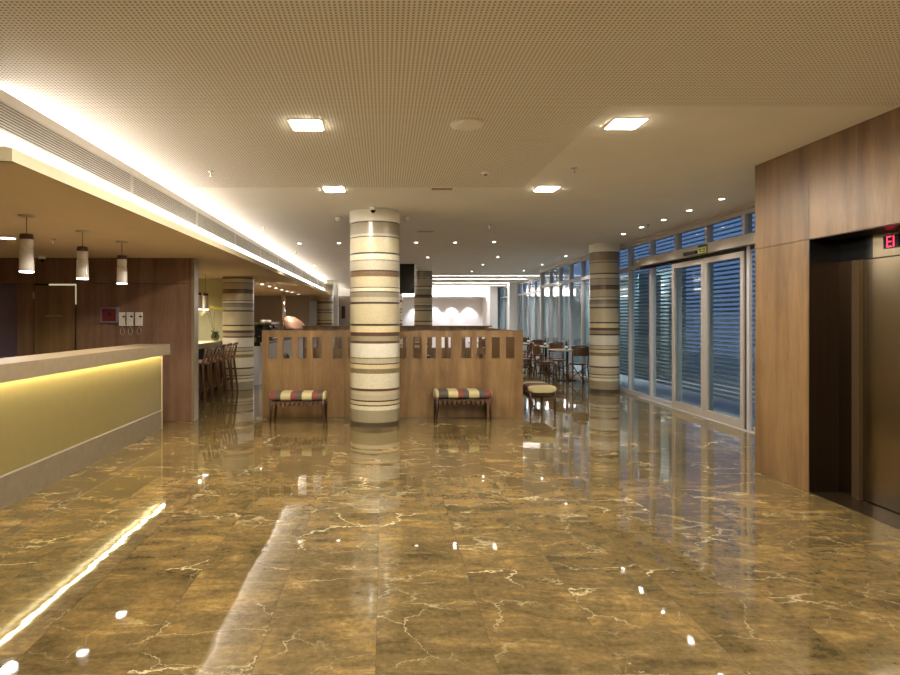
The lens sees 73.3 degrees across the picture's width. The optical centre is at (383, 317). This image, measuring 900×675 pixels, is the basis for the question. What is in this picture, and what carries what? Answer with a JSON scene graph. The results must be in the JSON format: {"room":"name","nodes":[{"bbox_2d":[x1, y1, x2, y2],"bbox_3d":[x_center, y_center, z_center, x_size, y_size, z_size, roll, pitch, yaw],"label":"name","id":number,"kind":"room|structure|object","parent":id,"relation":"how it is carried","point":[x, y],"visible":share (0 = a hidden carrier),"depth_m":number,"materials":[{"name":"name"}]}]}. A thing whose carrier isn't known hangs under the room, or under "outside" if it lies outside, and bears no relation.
{"room":"lobby","nodes":[
{"label":"lobby","id":0,"kind":"room"},
{"bbox_2d":[0,284,16,357],"bbox_3d":[-6.148,0.350,9.115,1.704,2.300,0.050,0,0,0],"label":"wall","id":1,"kind":"structure","parent":0,"point":[8,292],"depth_m":9.09,"materials":[{"name":"grey paint"}]},
{"bbox_2d":[0,258,190,420],"bbox_3d":[-4.902,0.313,8.840,4.196,2.374,0.200,0,0,0],"label":"wall","id":2,"kind":"structure","parent":0,"point":[159,288],"depth_m":8.74,"materials":[{"name":"brown wood"}]},
{"bbox_2d":[33,284,75,354],"bbox_3d":[-4.799,0.496,8.741,0.622,1.988,0.099,0,0,0],"label":"door","id":3,"kind":"structure","parent":2,"relation":"in","point":[54,304],"depth_m":8.75,"materials":[{"name":"brown wood"}]},
{"bbox_2d":[100,307,119,322],"bbox_3d":[-3.981,-0.043,8.711,0.260,0.220,0.058,0,0,0],"label":"fire alarm box","id":4,"kind":"object","parent":2,"relation":"attached to","point":[107,314],"visible":1,"depth_m":8.69,"materials":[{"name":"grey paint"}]},
{"bbox_2d":[119,312,125,334],"bbox_3d":[-3.801,0.083,8.716,0.089,0.334,0.047,0,0,0],"label":"handset","id":5,"kind":"object","parent":2,"relation":"attached to","point":[122,315],"visible":1,"depth_m":8.70,"materials":[{"name":"beige plastic"}]},
{"bbox_2d":[126,312,133,334],"bbox_3d":[-3.687,0.083,8.716,0.094,0.334,0.047,0,0,0],"label":"handset","id":6,"kind":"object","parent":2,"relation":"attached to","point":[129,315],"visible":1,"depth_m":8.70,"materials":[{"name":"beige plastic"}]},
{"bbox_2d":[135,312,142,334],"bbox_3d":[-3.558,0.083,8.716,0.100,0.334,0.047,0,0,0],"label":"handset","id":7,"kind":"object","parent":2,"relation":"attached to","point":[138,315],"visible":1,"depth_m":8.70,"materials":[{"name":"beige plastic"}]},
{"bbox_2d":[191,258,197,420],"bbox_3d":[-2.784,0.313,8.838,0.040,2.374,0.204,0,0,0],"label":"trim","id":8,"kind":"structure","parent":2,"relation":"attached to","point":[194,262],"depth_m":8.75,"materials":[{"name":"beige metal"}]},
{"bbox_2d":[0,154,329,300],"bbox_3d":[-4.550,-0.904,17.170,4.900,0.060,27.660,0,0,0],"label":"ceiling","id":9,"kind":"structure","parent":0,"point":[59,210],"depth_m":6.28,"materials":[{"name":"beige paint"}]},
{"bbox_2d":[18,214,34,272],"bbox_3d":[-3.050,-0.631,5.120,0.130,0.484,0.130,0,0,0],"label":"pendant lamp","id":10,"kind":"object","parent":9,"relation":"hanging from","point":[26,241],"visible":1,"depth_m":5.08,"materials":[{"name":"fabric"}]},
{"bbox_2d":[76,230,89,279],"bbox_3d":[-3.030,-0.631,6.030,0.130,0.484,0.130,0,0,0],"label":"pendant lamp","id":11,"kind":"object","parent":9,"relation":"hanging from","point":[82,266],"visible":1,"depth_m":5.99,"materials":[{"name":"fabric"}]},
{"bbox_2d":[116,241,127,283],"bbox_3d":[-3.000,-0.631,6.870,0.130,0.484,0.130,0,0,0],"label":"pendant lamp","id":12,"kind":"object","parent":9,"relation":"hanging from","point":[121,259],"visible":1,"depth_m":6.83,"materials":[{"name":"beige ceramic"}]},
{"bbox_2d":[0,89,323,288],"bbox_3d":[-4.675,-1.267,17.290,4.650,0.666,27.420,0,0,0],"label":"cove","id":13,"kind":"object","parent":9,"relation":"attached to","point":[4,96],"visible":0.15,"depth_m":5.12,"materials":[{"name":"white paint"}]},
{"bbox_2d":[0,99,131,194],"bbox_3d":[-2.356,-1.245,4.615,0.018,0.190,1.962,0,0,0],"label":"grille","id":14,"kind":"object","parent":13,"relation":"attached to","point":[15,123],"visible":1,"depth_m":4.35,"materials":[{"name":"metal"}]},
{"bbox_2d":[0,132,324,290],"bbox_3d":[-2.342,-1.103,17.260,0.015,0.057,27.280,0,0,0],"label":"light","id":15,"kind":"object","parent":13,"relation":"attached to","point":[7,140],"visible":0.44,"depth_m":5.10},
{"bbox_2d":[132,175,196,226],"bbox_3d":[-2.356,-1.245,6.575,0.018,0.190,1.942,0,0,0],"label":"grille","id":16,"kind":"object","parent":13,"relation":"attached to","point":[141,189],"visible":1,"depth_m":6.37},
{"bbox_2d":[197,212,235,244],"bbox_3d":[-2.356,-1.245,8.525,0.018,0.190,1.942,0,0,0],"label":"grille","id":17,"kind":"object","parent":13,"relation":"attached to","point":[204,223],"visible":0.99,"depth_m":8.37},
{"bbox_2d":[235,234,260,257],"bbox_3d":[-2.356,-1.245,10.475,0.018,0.190,1.942,0,0,0],"label":"grille","id":18,"kind":"object","parent":13,"relation":"attached to","point":[241,242],"visible":0.99,"depth_m":10.39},
{"bbox_2d":[261,248,278,265],"bbox_3d":[-2.356,-1.245,12.425,0.018,0.190,1.942,0,0,0],"label":"grille","id":19,"kind":"object","parent":13,"relation":"attached to","point":[265,255],"visible":0.98,"depth_m":12.34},
{"bbox_2d":[278,258,291,272],"bbox_3d":[-2.356,-1.245,14.375,0.018,0.190,1.942,0,0,0],"label":"grille","id":20,"kind":"object","parent":13,"relation":"attached to","point":[284,265],"visible":0.98,"depth_m":14.31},
{"bbox_2d":[0,146,333,296],"bbox_3d":[-4.535,-0.914,17.170,4.930,0.081,27.660,0,0,0],"label":"beam","id":21,"kind":"structure","parent":9,"relation":"attached to","point":[14,156],"depth_m":4.54,"materials":[{"name":"beige paint"}]},
{"bbox_2d":[202,274,208,309],"bbox_3d":[-3.570,-0.519,12.000,0.130,0.710,0.130,0,0,0],"label":"pendant lamp","id":22,"kind":"object","parent":9,"relation":"hanging from","point":[205,295],"visible":1,"depth_m":11.96,"materials":[{"name":"white glass"}]},
{"bbox_2d":[198,279,221,385],"bbox_3d":[-5.100,0.313,13.350,3.800,2.374,0.100,0,0,0],"label":"wall","id":23,"kind":"structure","parent":0,"point":[213,286],"depth_m":13.30,"materials":[{"name":"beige paint"}]},
{"bbox_2d":[254,296,308,347],"bbox_3d":[-4.562,0.313,23.442,3.275,2.374,0.115,0,0,0],"label":"wall","id":24,"kind":"structure","parent":0,"point":[265,307],"depth_m":23.40,"materials":[{"name":"beige paint"}]},
{"bbox_2d":[339,296,349,347],"bbox_3d":[-1.850,0.263,26.650,1.700,2.474,0.100,0,0,0],"label":"wall","id":25,"kind":"structure","parent":0,"point":[343,300],"depth_m":26.60,"materials":[{"name":"beige paint"}]},
{"bbox_2d":[309,289,481,346],"bbox_3d":[-0.500,-0.050,31.050,13.000,3.100,0.100,0,0,0],"label":"wall","id":26,"kind":"structure","parent":0,"point":[445,311],"depth_m":31.00,"materials":[{"name":"white paint"}]},
{"bbox_2d":[403,296,485,297],"bbox_3d":[2.825,-1.050,30.300,4.950,0.060,1.400,0,0,0],"label":"ceiling","id":27,"kind":"structure","parent":0,"point":[403,296],"depth_m":29.60,"materials":[{"name":"paint"}]},
{"bbox_2d":[403,289,485,295],"bbox_3d":[2.825,-1.270,29.720,4.930,0.340,0.040,0,0,0],"label":"light","id":28,"kind":"object","parent":27,"relation":"attached to","point":[435,292],"visible":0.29,"depth_m":29.70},
{"bbox_2d":[0,347,899,674],"bbox_3d":[3.500,1.560,18.000,21.000,0.120,44.000,0,0,0],"label":"floor","id":29,"kind":"structure","parent":0,"point":[621,533],"depth_m":3.82,"materials":[{"name":"brown stone"}]},
{"bbox_2d":[0,344,169,509],"bbox_3d":[-3.385,0.924,4.758,1.030,1.152,6.715,0,0,0],"label":"reception desk","id":30,"kind":"object","parent":29,"relation":"on","point":[62,413],"depth_m":5.71,"materials":[{"name":"beige stone"}]},
{"bbox_2d":[0,344,169,382],"bbox_3d":[-3.095,0.418,4.730,0.450,0.140,6.660,0,0,0],"label":"countertop","id":31,"kind":"structure","parent":30,"relation":"on","point":[29,366],"depth_m":5.62,"materials":[{"name":"beige stone"}]},
{"bbox_2d":[198,346,213,406],"bbox_3d":[-3.186,0.994,10.300,0.463,1.016,0.434,0,0,2],"label":"bar stool","id":32,"kind":"object","parent":29,"relation":"on","point":[202,363],"visible":0.52,"depth_m":10.22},
{"bbox_2d":[198,345,220,401],"bbox_3d":[-3.186,0.994,10.757,0.463,1.016,0.434,0,0,0],"label":"bar stool","id":33,"kind":"object","parent":29,"relation":"on","point":[217,347],"visible":0.59,"depth_m":10.82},
{"bbox_2d":[198,340,221,395],"bbox_3d":[-3.680,0.990,11.550,0.500,1.020,3.100,0,0,0],"label":"bar","id":34,"kind":"object","parent":29,"relation":"on","point":[202,344],"visible":0.18,"depth_m":11.86,"materials":[{"name":"wood"}]},
{"bbox_2d":[198,340,221,348],"bbox_3d":[-3.680,0.530,11.550,0.500,0.100,3.100,0,0,0],"label":"countertop","id":35,"kind":"structure","parent":34,"relation":"on","point":[202,344],"depth_m":12.00,"materials":[{"name":"beige stone"}]},
{"bbox_2d":[199,306,221,338],"bbox_3d":[-3.503,0.112,12.260,0.541,0.737,0.180,0,0,0],"label":"flower vase","id":36,"kind":"object","parent":34,"relation":"on","point":[203,312],"visible":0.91,"depth_m":12.25,"materials":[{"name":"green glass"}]},
{"bbox_2d":[199,344,226,399],"bbox_3d":[-3.186,0.994,11.214,0.463,1.016,0.434,0,0,-2],"label":"bar stool","id":37,"kind":"object","parent":29,"relation":"on","point":[223,345],"visible":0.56,"depth_m":11.14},
{"bbox_2d":[206,343,232,395],"bbox_3d":[-3.186,0.994,11.671,0.463,1.016,0.434,0,0,2],"label":"bar stool","id":38,"kind":"object","parent":29,"relation":"on","point":[229,344],"visible":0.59,"depth_m":11.65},
{"bbox_2d":[214,342,238,392],"bbox_3d":[-3.186,0.994,12.128,0.463,1.016,0.434,0,0,0],"label":"bar stool","id":39,"kind":"object","parent":29,"relation":"on","point":[235,343],"visible":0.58,"depth_m":12.07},
{"bbox_2d":[222,276,253,390],"bbox_3d":[-3.090,0.117,12.720,0.649,2.767,0.649,0,0,-8],"label":"striped column","id":40,"kind":"structure","parent":29,"relation":"on","point":[237,291],"depth_m":12.45,"materials":[{"name":"tile"}]},
{"bbox_2d":[254,337,302,384],"bbox_3d":[-3.150,1.025,17.250,0.760,0.950,7.660,0,0,0],"label":"counter","id":41,"kind":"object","parent":29,"relation":"on","point":[287,340],"depth_m":14.80,"materials":[{"name":"grey laminate"}]},
{"bbox_2d":[254,322,280,339],"bbox_3d":[-2.988,0.326,15.600,0.508,0.448,1.200,0,0,0],"label":"coffee machine","id":42,"kind":"object","parent":41,"relation":"on","point":[258,325],"visible":0.67,"depth_m":15.06,"materials":[{"name":"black metal"}]},
{"bbox_2d":[254,337,291,345],"bbox_3d":[-3.150,0.590,17.250,0.760,0.080,7.660,0,0,0],"label":"countertop","id":43,"kind":"structure","parent":41,"relation":"on","point":[256,343],"depth_m":14.77,"materials":[{"name":"black stone"}]},
{"bbox_2d":[281,293,285,329],"bbox_3d":[-3.467,-0.162,20.700,0.140,1.424,0.140,0,0,0],"label":"flue pipe","id":44,"kind":"object","parent":41,"relation":"on","point":[283,295],"visible":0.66,"depth_m":20.65,"materials":[{"name":"silver metal"}]},
{"bbox_2d":[284,316,304,329],"bbox_3d":[-2.924,0.245,19.800,0.762,0.610,0.800,0,0,0],"label":"oven","id":45,"kind":"object","parent":41,"relation":"on","point":[293,323],"visible":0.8,"depth_m":19.51,"materials":[{"name":"orange metal"}]},
{"bbox_2d":[269,390,327,424],"bbox_3d":[-1.221,1.275,8.620,0.797,0.451,0.426,0,0,0],"label":"upholstered bench","id":46,"kind":"object","parent":29,"relation":"on","point":[277,398],"visible":1,"depth_m":8.42,"materials":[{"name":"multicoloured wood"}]},
{"bbox_2d":[269,390,327,400],"bbox_3d":[-1.221,1.112,8.620,0.797,0.124,0.426,0,0,0],"label":"cushion","id":47,"kind":"object","parent":46,"relation":"on","point":[276,395],"depth_m":8.42,"materials":[{"name":"multicoloured fabric"}]},
{"bbox_2d":[317,280,333,347],"bbox_3d":[-2.352,0.000,24.000,0.671,3.000,0.671,0,0,3],"label":"striped column","id":48,"kind":"structure","parent":29,"relation":"on","point":[324,303],"depth_m":23.71,"materials":[{"name":"tile"}]},
{"bbox_2d":[333,282,338,347],"bbox_3d":[-2.025,0.000,24.950,0.250,3.000,0.300,0,0,0],"label":"column","id":49,"kind":"structure","parent":29,"relation":"on","point":[336,284],"depth_m":24.80,"materials":[{"name":"paint"}]},
{"bbox_2d":[350,208,399,427],"bbox_3d":[-0.130,0.000,8.530,0.718,3.000,0.718,0,0,0],"label":"striped column","id":50,"kind":"structure","parent":29,"relation":"on","point":[374,237],"depth_m":8.22,"materials":[{"name":"tile"}]},
{"bbox_2d":[262,326,522,416],"bbox_3d":[0.154,0.828,10.613,4.004,1.345,3.054,0,0,0],"label":"wall","id":51,"kind":"structure","parent":29,"relation":"on","point":[500,371],"depth_m":9.09,"materials":[{"name":"laminate"}]},
{"bbox_2d":[400,294,402,347],"bbox_3d":[0.440,0.000,22.000,0.491,3.000,0.491,0,0,-20],"label":"striped column","id":52,"kind":"structure","parent":29,"relation":"on","point":[401,295],"depth_m":21.87,"materials":[{"name":"tile"}]},
{"bbox_2d":[414,265,432,347],"bbox_3d":[1.120,0.000,17.100,0.527,3.000,0.527,0,0,-37],"label":"striped column","id":53,"kind":"structure","parent":29,"relation":"on","point":[422,274],"depth_m":16.88,"materials":[{"name":"tile"}]},
{"bbox_2d":[433,388,491,421],"bbox_3d":[1.151,1.275,8.850,0.830,0.451,0.444,0,0,0],"label":"upholstered bench","id":54,"kind":"object","parent":29,"relation":"on","point":[454,395],"visible":1,"depth_m":8.65,"materials":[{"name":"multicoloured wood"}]},
{"bbox_2d":[433,388,491,398],"bbox_3d":[1.151,1.112,8.850,0.830,0.124,0.444,0,0,0],"label":"cushion","id":55,"kind":"object","parent":54,"relation":"on","point":[438,393],"depth_m":8.65,"materials":[{"name":"multicoloured fabric"}]},
{"bbox_2d":[507,283,516,329],"bbox_3d":[5.540,0.000,25.700,0.420,3.000,0.400,0,0,0],"label":"pillar","id":56,"kind":"structure","parent":29,"relation":"on","point":[511,287],"depth_m":25.50,"materials":[{"name":"paint"}]},
{"bbox_2d":[517,281,521,329],"bbox_3d":[5.700,0.000,24.955,0.100,3.000,0.950,0,0,0],"label":"window","id":57,"kind":"structure","parent":29,"relation":"on","point":[518,283],"depth_m":25.37,"materials":[{"name":"paint"}]},
{"bbox_2d":[521,295,527,349],"bbox_3d":[6.720,0.210,28.200,0.560,2.620,0.040,0,0,0],"label":"fence fin","id":58,"kind":"object","parent":29,"relation":"on","point":[526,296],"visible":0.21,"depth_m":28.18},
{"bbox_2d":[522,280,527,355],"bbox_3d":[5.700,0.000,24.005,0.100,3.000,0.950,0,0,0],"label":"window","id":59,"kind":"structure","parent":29,"relation":"on","point":[525,281],"depth_m":24.42,"materials":[{"name":"paint"}]},
{"bbox_2d":[523,342,533,375],"bbox_3d":[3.588,1.058,15.400,0.508,0.889,0.417,0,0,0],"label":"dining chair","id":60,"kind":"object","parent":29,"relation":"on","point":[530,344],"visible":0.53,"depth_m":15.37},
{"bbox_2d":[528,278,533,352],"bbox_3d":[5.700,0.000,23.055,0.100,3.000,0.950,0,0,0],"label":"window","id":61,"kind":"structure","parent":29,"relation":"on","point":[529,280],"depth_m":23.47,"materials":[{"name":"paint"}]},
{"bbox_2d":[531,294,533,351],"bbox_3d":[6.720,0.210,26.900,0.560,2.620,0.040,0,0,0],"label":"fence fin","id":62,"kind":"object","parent":29,"relation":"on","point":[532,295],"visible":0.14,"depth_m":26.88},
{"bbox_2d":[534,277,539,358],"bbox_3d":[5.700,0.000,22.105,0.100,3.000,0.950,0,0,0],"label":"window","id":63,"kind":"structure","parent":29,"relation":"on","point":[537,278],"depth_m":22.52,"materials":[{"name":"paint"}]},
{"bbox_2d":[537,293,539,338],"bbox_3d":[6.720,0.210,25.600,0.560,2.620,0.040,0,0,0],"label":"fence fin","id":64,"kind":"object","parent":29,"relation":"on","point":[538,294],"visible":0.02,"depth_m":25.58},
{"bbox_2d":[530,339,547,370],"bbox_3d":[4.370,1.058,16.958,0.417,0.889,0.508,0,0,0],"label":"dining chair","id":65,"kind":"object","parent":29,"relation":"on","point":[536,341],"visible":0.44,"depth_m":17.11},
{"bbox_2d":[523,380,556,414],"bbox_3d":[2.469,1.275,9.720,0.444,0.451,0.830,0,0,0],"label":"upholstered bench","id":66,"kind":"object","parent":29,"relation":"on","point":[537,389],"visible":0.8,"depth_m":9.33,"materials":[{"name":"fabric"}]},
{"bbox_2d":[523,380,556,392],"bbox_3d":[2.469,1.112,9.720,0.444,0.124,0.830,0,0,0],"label":"cushion","id":67,"kind":"object","parent":66,"relation":"on","point":[533,386],"depth_m":9.33,"materials":[{"name":"beige fabric"}]},
{"bbox_2d":[532,344,557,381],"bbox_3d":[3.813,1.058,14.292,0.508,0.889,0.417,0,0,-11],"label":"dining chair","id":68,"kind":"object","parent":29,"relation":"on","point":[536,349],"visible":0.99,"depth_m":14.18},
{"bbox_2d":[541,269,548,363],"bbox_3d":[4.920,0.000,18.156,0.100,3.000,0.952,0,0,0],"label":"window","id":69,"kind":"structure","parent":29,"relation":"on","point":[543,286],"depth_m":18.57,"materials":[{"name":"paint"}]},
{"bbox_2d":[546,292,547,355],"bbox_3d":[6.720,0.210,24.300,0.560,2.620,0.040,0,0,0],"label":"fence fin","id":70,"kind":"object","parent":29,"relation":"on","point":[546,292],"visible":0.02,"depth_m":24.28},
{"bbox_2d":[548,273,555,363],"bbox_3d":[5.700,0.000,20.205,0.100,3.000,0.950,0,0,0],"label":"window","id":71,"kind":"structure","parent":29,"relation":"on","point":[554,274],"depth_m":20.62,"materials":[{"name":"paint"}]},
{"bbox_2d":[549,266,558,370],"bbox_3d":[4.920,0.000,17.204,0.100,3.000,0.952,0,0,0],"label":"window","id":72,"kind":"structure","parent":29,"relation":"on","point":[551,284],"depth_m":17.62,"materials":[{"name":"paint"}]},
{"bbox_2d":[553,290,555,356],"bbox_3d":[6.720,0.210,23.000,0.560,2.620,0.040,0,0,0],"label":"fence fin","id":73,"kind":"object","parent":29,"relation":"on","point":[554,291],"visible":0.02,"depth_m":22.98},
{"bbox_2d":[540,270,568,338],"bbox_3d":[5.305,0.000,18.675,0.890,3.000,0.150,0,0,0],"label":"window frame","id":74,"kind":"structure","parent":29,"relation":"on","point":[554,271],"depth_m":18.63,"materials":[{"name":"paint"}]},
{"bbox_2d":[544,342,564,375],"bbox_3d":[4.450,1.058,15.642,0.417,0.889,0.508,0,0,0],"label":"dining chair","id":75,"kind":"object","parent":29,"relation":"on","point":[558,363],"visible":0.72,"depth_m":15.66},
{"bbox_2d":[548,342,565,377],"bbox_3d":[4.370,1.058,15.058,0.417,0.889,0.508,0,0,0],"label":"dining chair","id":76,"kind":"object","parent":29,"relation":"on","point":[552,345],"visible":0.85,"depth_m":15.20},
{"bbox_2d":[556,273,567,365],"bbox_3d":[5.700,0.000,19.225,0.100,3.000,1.010,0,0,0],"label":"window","id":77,"kind":"structure","parent":29,"relation":"on","point":[565,287],"depth_m":18.91,"materials":[{"name":"paint"}]},
{"bbox_2d":[549,349,576,380],"bbox_3d":[4.400,1.127,14.400,0.700,0.745,0.700,0,0,0],"label":"dining table","id":78,"kind":"object","parent":29,"relation":"on","point":[567,351],"visible":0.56,"depth_m":14.38,"materials":[{"name":"laminate"}]},
{"bbox_2d":[559,263,568,373],"bbox_3d":[4.920,0.000,16.252,0.100,3.000,0.952,0,0,0],"label":"window","id":79,"kind":"structure","parent":29,"relation":"on","point":[561,282],"depth_m":16.67,"materials":[{"name":"paint"}]},
{"bbox_2d":[563,288,568,358],"bbox_3d":[6.720,0.210,21.700,0.560,2.620,0.040,0,0,0],"label":"fence fin","id":80,"kind":"object","parent":29,"relation":"on","point":[568,288],"visible":0.02,"depth_m":21.68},
{"bbox_2d":[569,259,580,378],"bbox_3d":[4.920,0.000,15.300,0.100,3.000,0.952,0,0,0],"label":"window","id":81,"kind":"structure","parent":29,"relation":"on","point":[572,280],"depth_m":15.71,"materials":[{"name":"paint"}]},
{"bbox_2d":[574,286,580,361],"bbox_3d":[6.720,0.210,20.400,0.560,2.620,0.040,0,0,0],"label":"fence fin","id":82,"kind":"object","parent":29,"relation":"on","point":[577,289],"visible":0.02,"depth_m":20.38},
{"bbox_2d":[566,345,588,383],"bbox_3d":[4.450,1.058,13.742,0.417,0.889,0.508,0,0,0],"label":"dining chair","id":83,"kind":"object","parent":29,"relation":"on","point":[580,350],"visible":0.97,"depth_m":13.57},
{"bbox_2d":[581,257,588,380],"bbox_3d":[4.920,0.000,14.348,0.100,3.000,0.952,0,0,0],"label":"window","id":84,"kind":"structure","parent":29,"relation":"on","point":[584,277],"depth_m":14.76,"materials":[{"name":"paint"}]},
{"bbox_2d":[586,283,588,365],"bbox_3d":[6.720,0.210,19.100,0.560,2.620,0.040,0,0,0],"label":"fence fin","id":85,"kind":"object","parent":29,"relation":"on","point":[587,284],"visible":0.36,"depth_m":19.08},
{"bbox_2d":[589,243,619,392],"bbox_3d":[4.500,0.000,12.250,0.602,3.000,0.602,0,0,0],"label":"striped column","id":86,"kind":"structure","parent":29,"relation":"on","point":[604,258],"depth_m":12.00,"materials":[{"name":"stone"}]},
{"bbox_2d":[620,245,627,392],"bbox_3d":[4.920,0.000,12.444,0.100,3.000,0.952,0,0,0],"label":"window","id":87,"kind":"structure","parent":29,"relation":"on","point":[624,270],"depth_m":12.21,"materials":[{"name":"paint"}]},
{"bbox_2d":[620,278,637,372],"bbox_3d":[6.720,0.210,16.500,0.560,2.620,0.040,0,0,0],"label":"fence fin","id":88,"kind":"object","parent":29,"relation":"on","point":[627,278],"visible":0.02,"depth_m":16.48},
{"bbox_2d":[628,239,648,398],"bbox_3d":[4.920,0.000,11.492,0.100,3.000,0.952,0,0,0],"label":"window","id":89,"kind":"structure","parent":29,"relation":"on","point":[631,269],"depth_m":11.91,"materials":[{"name":"paint"}]},
{"bbox_2d":[638,275,660,377],"bbox_3d":[6.720,0.210,15.200,0.560,2.620,0.040,0,0,0],"label":"fence fin","id":90,"kind":"object","parent":29,"relation":"on","point":[645,275],"visible":0.36,"depth_m":15.18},
{"bbox_2d":[649,232,673,405],"bbox_3d":[4.920,0.000,10.540,0.100,3.000,0.952,0,0,0],"label":"window","id":91,"kind":"structure","parent":29,"relation":"on","point":[652,241],"depth_m":10.96,"materials":[{"name":"paint"}]},
{"bbox_2d":[620,216,754,405],"bbox_3d":[5.444,-0.165,10.150,0.101,3.370,8.300,0,0,0],"label":"window blinds","id":92,"kind":"object","parent":29,"relation":"on","point":[737,259],"visible":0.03,"depth_m":10.57,"materials":[{"name":"blue metal"}]},
{"bbox_2d":[674,222,704,401],"bbox_3d":[4.920,0.000,9.588,0.100,3.000,0.952,0,0,0],"label":"window","id":93,"kind":"structure","parent":29,"relation":"on","point":[677,234],"depth_m":10.00,"materials":[{"name":"paint"}]},
{"bbox_2d":[638,397,754,433],"bbox_3d":[4.820,1.494,9.400,0.080,0.011,3.800,0,0,0],"label":"door track","id":94,"kind":"object","parent":29,"relation":"on","point":[656,402],"visible":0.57,"depth_m":9.26,"materials":[{"name":"metal"}]},
{"bbox_2d":[672,258,703,416],"bbox_3d":[4.830,0.294,9.523,0.050,2.388,0.995,0,0,0],"label":"door","id":95,"kind":"structure","parent":94,"relation":"on","point":[676,404],"depth_m":9.73,"materials":[{"name":"paint"}]},
{"bbox_2d":[704,251,744,428],"bbox_3d":[4.830,0.294,8.518,0.050,2.388,0.995,0,0,0],"label":"door","id":96,"kind":"structure","parent":94,"relation":"on","point":[723,418],"depth_m":8.52,"materials":[{"name":"paint"}]},
{"bbox_2d":[705,211,741,410],"bbox_3d":[4.920,0.000,8.636,0.100,3.000,0.952,0,0,0],"label":"window","id":97,"kind":"structure","parent":29,"relation":"on","point":[709,224],"depth_m":9.05,"materials":[{"name":"paint"}]},
{"bbox_2d":[742,207,754,431],"bbox_3d":[4.920,0.000,7.654,0.100,3.000,1.012,0,0,0],"label":"window","id":98,"kind":"structure","parent":29,"relation":"on","point":[746,214],"depth_m":8.10,"materials":[{"name":"paint"}]},
{"bbox_2d":[0,0,899,288],"bbox_3d":[1.525,-1.550,13.500,8.550,0.100,35.000,0,0,0],"label":"ceiling","id":99,"kind":"structure","parent":0,"point":[178,92],"depth_m":4.10,"materials":[{"name":"paint"}]},
{"bbox_2d":[287,119,324,130],"bbox_3d":[-0.600,-1.494,4.650,0.256,0.012,0.256,0,0,0],"label":"recessed light","id":100,"kind":"object","parent":99,"relation":"in","point":[296,124],"visible":1,"depth_m":4.61,"materials":[{"name":"white paint"}]},
{"bbox_2d":[322,187,345,191],"bbox_3d":[-0.580,-1.494,6.980,0.256,0.012,0.256,0,0,0],"label":"recessed light","id":101,"kind":"object","parent":99,"relation":"in","point":[326,189],"visible":1,"depth_m":6.95,"materials":[{"name":"white paint"}]},
{"bbox_2d":[400,264,413,293],"bbox_3d":[0.235,-1.084,16.625,1.210,0.828,0.110,0,0,0],"label":"screen","id":102,"kind":"object","parent":99,"relation":"hanging from","point":[406,270],"visible":0.44,"depth_m":16.57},
{"bbox_2d":[450,118,483,130],"bbox_3d":[0.639,-1.482,4.620,0.260,0.034,0.260,0,0,0],"label":"ceiling speaker","id":103,"kind":"object","parent":99,"relation":"attached to","point":[462,124],"visible":1,"depth_m":4.56,"materials":[{"name":"white paint"}]},
{"bbox_2d":[533,186,560,191],"bbox_3d":[1.880,-1.494,6.950,0.256,0.012,0.256,0,0,0],"label":"recessed light","id":104,"kind":"object","parent":99,"relation":"in","point":[539,188],"visible":1,"depth_m":6.92,"materials":[{"name":"white paint"}]},
{"bbox_2d":[603,118,648,128],"bbox_3d":[1.860,-1.494,4.620,0.256,0.012,0.256,0,0,0],"label":"recessed light","id":105,"kind":"object","parent":99,"relation":"in","point":[616,123],"visible":1,"depth_m":4.59,"materials":[{"name":"white paint"}]},
{"bbox_2d":[482,287,497,347],"bbox_3d":[5.235,0.000,29.800,0.370,3.000,2.400,0,0,0],"label":"wall pier","id":106,"kind":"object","parent":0,"point":[490,302],"visible":0.57,"depth_m":28.60,"materials":[{"name":"white paint"}]},
{"bbox_2d":[498,287,506,329],"bbox_3d":[5.825,0.000,30.100,0.350,3.000,1.800,0,0,0],"label":"wall","id":107,"kind":"structure","parent":0,"point":[499,287],"depth_m":29.20,"materials":[{"name":"white paint"}]},
{"bbox_2d":[500,286,503,328],"bbox_3d":[5.700,0.000,28.755,0.100,3.000,0.950,0,0,0],"label":"window","id":108,"kind":"structure","parent":107,"relation":"in","point":[501,288],"depth_m":29.17,"materials":[{"name":"paint"}]},
{"bbox_2d":[755,107,899,491],"bbox_3d":[4.830,0.000,0.960,2.340,3.000,9.920,0,0,0],"label":"wall","id":109,"kind":"structure","parent":0,"point":[848,179],"depth_m":5.31,"materials":[{"name":"brown wood"}]},
{"bbox_2d":[540,203,754,270],"bbox_3d":[4.850,-1.478,12.260,0.040,0.045,12.680,0,0,0],"label":"trim","id":110,"kind":"structure","parent":109,"relation":"attached to","point":[749,206],"depth_m":9.77,"materials":[{"name":"paint"}]},
{"bbox_2d":[634,232,754,430],"bbox_3d":[4.804,0.200,8.660,0.129,2.600,5.480,0,0,0],"label":"door frame","id":111,"kind":"structure","parent":109,"relation":"attached to","point":[748,239],"depth_m":8.01,"materials":[{"name":"paint"}]},
{"bbox_2d":[809,223,899,512],"bbox_3d":[3.820,0.411,4.035,0.320,2.177,2.270,0,0,0],"label":"elevator","id":112,"kind":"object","parent":109,"relation":"in","point":[854,282],"depth_m":4.96,"materials":[{"name":"brown metal"}]},
{"bbox_2d":[883,234,899,248],"bbox_3d":[3.908,-0.590,4.620,0.014,0.100,0.140,0,0,0],"label":"display","id":113,"kind":"object","parent":112,"relation":"attached to","point":[889,241],"visible":1,"depth_m":4.62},
{"bbox_2d":[809,492,899,529],"bbox_3d":[3.808,1.498,4.035,0.305,0.004,2.270,0,0,0],"label":"trim","id":114,"kind":"structure","parent":109,"relation":"attached to","point":[879,513],"depth_m":4.74,"materials":[{"name":"black stone"}]},
{"label":"outside","id":115,"kind":"structure","parent":0,"visible":0},
{"bbox_2d":[520,267,685,378],"bbox_3d":[7.250,0.135,25.250,0.100,2.770,21.500,0,0,0],"label":"wall","id":116,"kind":"structure","parent":115,"point":[683,270],"depth_m":15.24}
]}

